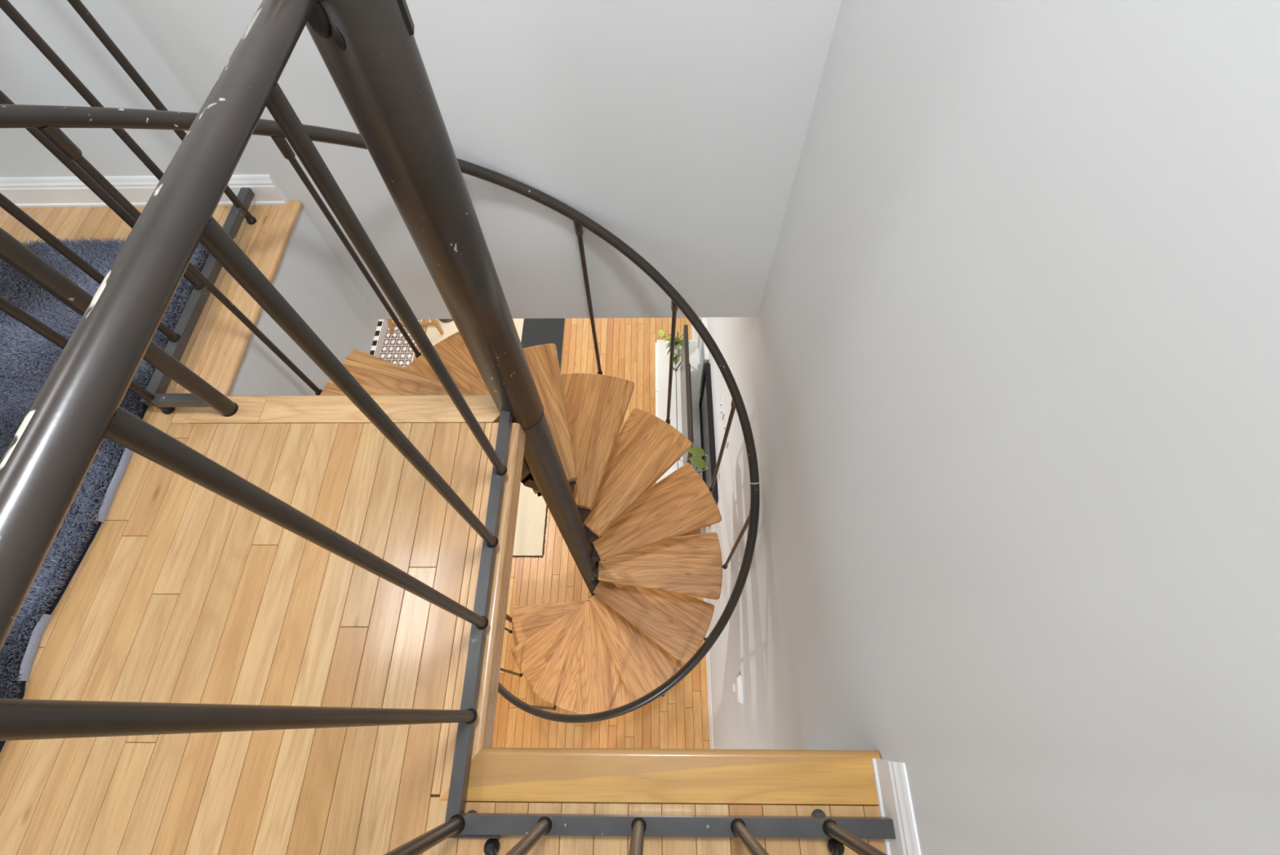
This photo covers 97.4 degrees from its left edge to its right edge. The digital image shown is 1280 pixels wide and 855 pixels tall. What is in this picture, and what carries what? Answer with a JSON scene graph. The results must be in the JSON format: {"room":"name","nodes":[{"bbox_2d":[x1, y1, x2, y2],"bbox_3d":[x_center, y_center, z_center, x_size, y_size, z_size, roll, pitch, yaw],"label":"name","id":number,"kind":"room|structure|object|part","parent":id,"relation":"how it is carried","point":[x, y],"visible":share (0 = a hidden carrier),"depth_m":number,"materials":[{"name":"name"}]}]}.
{"room":"spiral staircase landing","nodes":[
{"label":"spiral staircase landing","id":0,"kind":"room"},
{"bbox_2d":[228,208,378,395],"bbox_3d":[-1.011,0.084,1.594,0.010,0.537,1.389,0,63,1],"label":"wall","id":1,"kind":"structure","parent":0,"point":[310,277],"depth_m":1.70,"materials":[{"name":"paint"}]},
{"bbox_2d":[0,0,841,319],"bbox_3d":[-2.035,-1.148,0.854,4.906,3.009,0.120,0,63,1],"label":"wall","id":2,"kind":"structure","parent":0,"point":[678,128],"depth_m":1.42,"materials":[{"name":"paint"}]},
{"bbox_2d":[0,174,287,207],"bbox_3d":[-2.754,-0.674,1.638,3.438,0.088,0.019,0,63,1],"label":"baseboard","id":3,"kind":"structure","parent":2,"relation":"attached to","point":[23,192],"depth_m":1.61,"materials":[{"name":"white paint"}]},
{"bbox_2d":[0,200,885,854],"bbox_3d":[-2.030,1.611,0.803,4.905,0.528,4.838,0,63,1],"label":"floor","id":4,"kind":"structure","parent":0,"point":[184,593],"depth_m":1.08,"materials":[{"name":"brown wood"}]},
{"bbox_2d":[0,235,209,751],"bbox_3d":[-2.065,0.314,1.159,1.828,0.020,1.872,0,63,1],"label":"shag rug","id":5,"kind":"object","parent":4,"relation":"on","point":[27,358],"visible":0.39,"depth_m":1.33,"materials":[{"name":"blue carpet"}]},
{"bbox_2d":[0,0,256,417],"bbox_3d":[-1.051,-0.548,1.088,0.187,0.896,0.720,0,63,1],"label":"guardrail","id":6,"kind":"object","parent":4,"relation":"on","point":[166,362],"visible":0.83,"depth_m":1.16,"materials":[{"name":"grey metal"}]},
{"bbox_3d":[-1.124,-0.239,0.946,0.020,0.870,0.020,0,63,1],"label":"post","id":7,"kind":"part","parent":6,"relation":"part of","materials":[{"name":"brown metal"}]},
{"bbox_3d":[-0.978,-0.243,0.937,0.036,0.885,0.036,0,63,1],"label":"post","id":8,"kind":"part","parent":6,"relation":"part of","materials":[{"name":"brown metal"}]},
{"bbox_3d":[-1.121,-0.789,1.227,0.020,0.870,0.020,0,63,1],"label":"post","id":9,"kind":"part","parent":6,"relation":"part of","materials":[{"name":"brown metal"}]},
{"bbox_2d":[0,0,895,854],"bbox_3d":[0.045,0.124,0.721,0.747,0.901,0.801,0,63,1],"label":"guardrail","id":10,"kind":"object","parent":4,"relation":"on","point":[43,468],"visible":1,"depth_m":0.42,"materials":[{"name":"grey metal"}]},
{"bbox_3d":[0.039,-0.070,0.338,0.741,0.032,0.786,0,63,1],"label":"handrail","id":11,"kind":"part","parent":10,"relation":"part of","materials":[{"name":"brown metal"}]},
{"bbox_3d":[-0.277,0.665,0.939,0.086,0.008,0.032,0,63,1],"label":"corner plate","id":12,"kind":"part","parent":10,"relation":"part of","materials":[{"name":"grey metal"}]},
{"bbox_2d":[483,837,844,854],"bbox_3d":[0.029,0.729,0.425,0.592,0.880,0.555,0,63,1],"label":"guardrail","id":13,"kind":"object","parent":4,"relation":"on","point":[491,846],"visible":0.96,"depth_m":0.92,"materials":[{"name":"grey metal"}]},
{"bbox_3d":[-0.113,0.551,0.569,0.295,0.769,0.015,13,64,8],"label":"leg","id":14,"kind":"part","parent":13,"relation":"part of","materials":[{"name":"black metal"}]},
{"bbox_3d":[0.176,0.547,0.565,0.296,0.769,0.015,-14,64,-6],"label":"leg","id":15,"kind":"part","parent":13,"relation":"part of","materials":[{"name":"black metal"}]},
{"bbox_2d":[420,317,710,748],"bbox_3d":[-2.018,1.080,4.340,5.006,0.100,9.000,0,63,1],"label":"floor","id":16,"kind":"structure","parent":0,"point":[678,718],"depth_m":4.15,"materials":[{"name":"brown wood"}]},
{"bbox_2d":[0,0,759,723],"bbox_3d":[-0.268,0.430,2.285,1.372,4.092,1.372,0,63,1],"label":"spiral staircase","id":17,"kind":"structure","parent":16,"relation":"on","point":[612,653],"depth_m":1.92,"materials":[{"name":"brown wood"}]},
{"bbox_3d":[-0.909,1.183,3.616,0.031,1.059,0.031,0,63,1],"label":"newel post","id":18,"kind":"part","parent":17,"relation":"part of","materials":[{"name":"brown metal"}]},
{"bbox_2d":[369,319,426,367],"bbox_3d":[-2.272,-0.875,5.282,0.485,0.009,2.537,0,63,1],"label":"runner rug","id":19,"kind":"object","parent":16,"relation":"on","point":[393,348],"visible":0.13,"depth_m":5.22,"materials":[{"name":"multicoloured fabric"}]},
{"bbox_2d":[421,318,564,557],"bbox_3d":[-1.365,-0.446,5.045,1.294,0.010,3.234,0,63,1],"label":"area rug","id":20,"kind":"object","parent":16,"relation":"on","point":[532,508],"visible":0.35,"depth_m":4.54,"materials":[{"name":"beige fabric"}]},
{"bbox_2d":[386,319,444,334],"bbox_3d":[-2.097,-1.286,5.018,0.506,0.833,0.521,0,63,1],"label":"dining chair","id":21,"kind":"object","parent":20,"relation":"on","point":[433,322],"visible":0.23,"depth_m":5.20,"materials":[{"name":"brown wood"}]},
{"bbox_3d":[-2.288,-1.034,5.113,0.168,0.439,0.048,-41,69,-18],"label":"leg","id":22,"kind":"part","parent":21,"relation":"part of","materials":[{"name":"brown wood"}]},
{"bbox_3d":[-1.913,-1.024,5.101,0.048,0.440,0.181,-40,69,-17],"label":"leg","id":23,"kind":"part","parent":21,"relation":"part of","materials":[{"name":"brown wood"}]},
{"bbox_2d":[439,319,453,322],"bbox_3d":[-1.851,-1.420,4.687,0.340,1.530,0.338,0,63,1],"label":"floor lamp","id":24,"kind":"object","parent":20,"relation":"on","point":[441,320],"visible":0.07,"depth_m":5.33,"materials":[{"name":"brown wood"}]},
{"bbox_2d":[654,339,702,483],"bbox_3d":[0.297,0.039,4.479,0.344,0.522,1.426,0,63,1],"label":"media console","id":25,"kind":"object","parent":16,"relation":"on","point":[661,362],"visible":0.39,"depth_m":4.35,"materials":[{"name":"white paint"}]},
{"bbox_3d":[0.135,-0.397,4.662,0.016,0.397,0.460,0,63,1],"label":"door","id":26,"kind":"part","parent":25,"relation":"part of","materials":[{"name":"white paint"}]},
{"bbox_3d":[0.132,0.018,4.450,0.016,0.397,0.460,0,63,1],"label":"door","id":27,"kind":"part","parent":25,"relation":"part of","materials":[{"name":"white paint"}]},
{"bbox_2d":[657,328,689,364],"bbox_3d":[0.247,-0.666,4.450,0.300,0.173,0.243,22,65,12],"label":"potted plant","id":28,"kind":"object","parent":25,"relation":"on","point":[678,341],"visible":0.61,"depth_m":4.43,"materials":[{"name":"green plant"}]},
{"bbox_3d":[0.292,-0.634,4.473,0.124,0.100,0.124,0,63,1],"label":"pot","id":29,"kind":"part","parent":28,"relation":"part of","materials":[{"name":"clear glass"}]},
{"bbox_2d":[675,364,677,463],"bbox_3d":[0.275,-0.132,4.270,0.014,0.004,1.120,0,63,1],"label":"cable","id":30,"kind":"object","parent":25,"relation":"on","point":[675,364],"visible":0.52,"depth_m":4.32,"materials":[{"name":"plastic"}]},
{"bbox_2d":[672,324,693,464],"bbox_3d":[0.310,-0.168,3.938,0.164,0.630,1.044,0,63,1],"label":"television","id":31,"kind":"object","parent":25,"relation":"on","point":[685,368],"visible":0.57,"depth_m":3.73,"materials":[{"name":"black metal"}]},
{"bbox_2d":[678,446,709,473],"bbox_3d":[0.303,0.269,3.631,0.208,0.779,0.354,-17,64,-7],"label":"potted plant","id":32,"kind":"object","parent":25,"relation":"on","point":[699,462],"visible":0.27,"depth_m":3.26,"materials":[{"name":"green plant"}]},
{"bbox_3d":[0.374,0.247,3.589,0.052,0.638,0.152,-32,67,-14],"label":"stem","id":33,"kind":"part","parent":32,"relation":"part of","materials":[{"name":"green plant"}]},
{"bbox_2d":[693,0,1279,854],"bbox_3d":[0.496,-0.216,1.770,0.120,5.572,9.000,0,63,1],"label":"wall","id":34,"kind":"structure","parent":0,"point":[1006,373],"depth_m":0.60,"materials":[{"name":"paint"}]},
{"bbox_2d":[691,324,713,748],"bbox_3d":[0.476,1.030,4.212,0.013,0.090,9.000,0,63,1],"label":"baseboard","id":35,"kind":"structure","parent":34,"relation":"attached to","point":[711,736],"depth_m":3.81,"materials":[{"name":"white paint"}]},
{"bbox_2d":[696,317,709,395],"bbox_3d":[0.460,-0.551,4.149,0.034,0.480,0.440,0,63,1],"label":"picture frame","id":36,"kind":"object","parent":34,"relation":"attached to","point":[703,357],"visible":0.54,"depth_m":4.16,"materials":[{"name":"white paint"}]},
{"bbox_3d":[0.464,-0.447,4.353,0.034,0.022,0.440,0,63,1],"label":"frame","id":37,"kind":"part","parent":36,"relation":"part of","materials":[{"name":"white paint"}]},
{"bbox_3d":[0.461,-0.738,4.244,0.034,0.436,0.022,0,63,1],"label":"frame","id":38,"kind":"part","parent":36,"relation":"part of","materials":[{"name":"white paint"}]},
{"bbox_3d":[0.459,-0.365,4.054,0.034,0.436,0.022,0,63,1],"label":"frame","id":39,"kind":"part","parent":36,"relation":"part of","materials":[{"name":"black paint"}]},
{"bbox_3d":[0.456,-0.655,3.945,0.034,0.022,0.440,0,63,1],"label":"frame","id":40,"kind":"part","parent":36,"relation":"part of","materials":[{"name":"white paint"}]},
{"bbox_2d":[698,363,718,526],"bbox_3d":[0.456,0.121,3.795,0.034,0.540,0.960,0,63,1],"label":"picture frame","id":41,"kind":"object","parent":34,"relation":"attached to","point":[707,438],"visible":0.73,"depth_m":3.71,"materials":[{"name":"black metal"}]},
{"bbox_3d":[0.458,-0.297,4.008,0.034,0.496,0.022,0,63,1],"label":"frame","id":42,"kind":"part","parent":41,"relation":"part of","materials":[{"name":"black metal"}]},
{"bbox_3d":[0.460,0.239,4.025,0.034,0.022,0.960,0,63,1],"label":"frame","id":43,"kind":"part","parent":41,"relation":"part of","materials":[{"name":"black metal"}]},
{"bbox_3d":[0.451,0.003,3.564,0.034,0.022,0.960,0,63,1],"label":"frame","id":44,"kind":"part","parent":41,"relation":"part of","materials":[{"name":"black metal"}]},
{"bbox_2d":[720,395,724,419],"bbox_3d":[0.452,-0.109,3.118,0.016,0.075,0.115,0,63,1],"label":"light switch","id":45,"kind":"object","parent":34,"relation":"attached to","point":[722,411],"visible":1,"depth_m":3.10,"materials":[{"name":"white paint"}]},
{"bbox_2d":[723,416,728,448],"bbox_3d":[0.450,0.026,2.959,0.016,0.075,0.150,0,63,1],"label":"light switch","id":46,"kind":"object","parent":34,"relation":"attached to","point":[726,418],"visible":0.57,"depth_m":2.95,"materials":[{"name":"white paint"}]},
{"bbox_2d":[731,681,736,694],"bbox_3d":[0.440,1.205,2.602,0.030,0.080,0.055,0,63,1],"label":"light switch","id":47,"kind":"object","parent":34,"relation":"attached to","point":[733,685],"visible":0.43,"depth_m":2.58,"materials":[{"name":"white paint"}]},
{"bbox_2d":[735,675,742,703],"bbox_3d":[0.444,1.175,2.521,0.018,0.080,0.112,0,63,1],"label":"thermostat","id":48,"kind":"object","parent":34,"relation":"attached to","point":[738,679],"visible":1,"depth_m":2.50,"materials":[{"name":"white paint"}]},
{"bbox_2d":[871,758,921,854],"bbox_3d":[0.405,2.087,0.162,0.019,0.100,3.434,0,63,1],"label":"baseboard","id":49,"kind":"structure","parent":34,"relation":"attached to","point":[891,778],"depth_m":0.90,"materials":[{"name":"white paint"}]}
]}

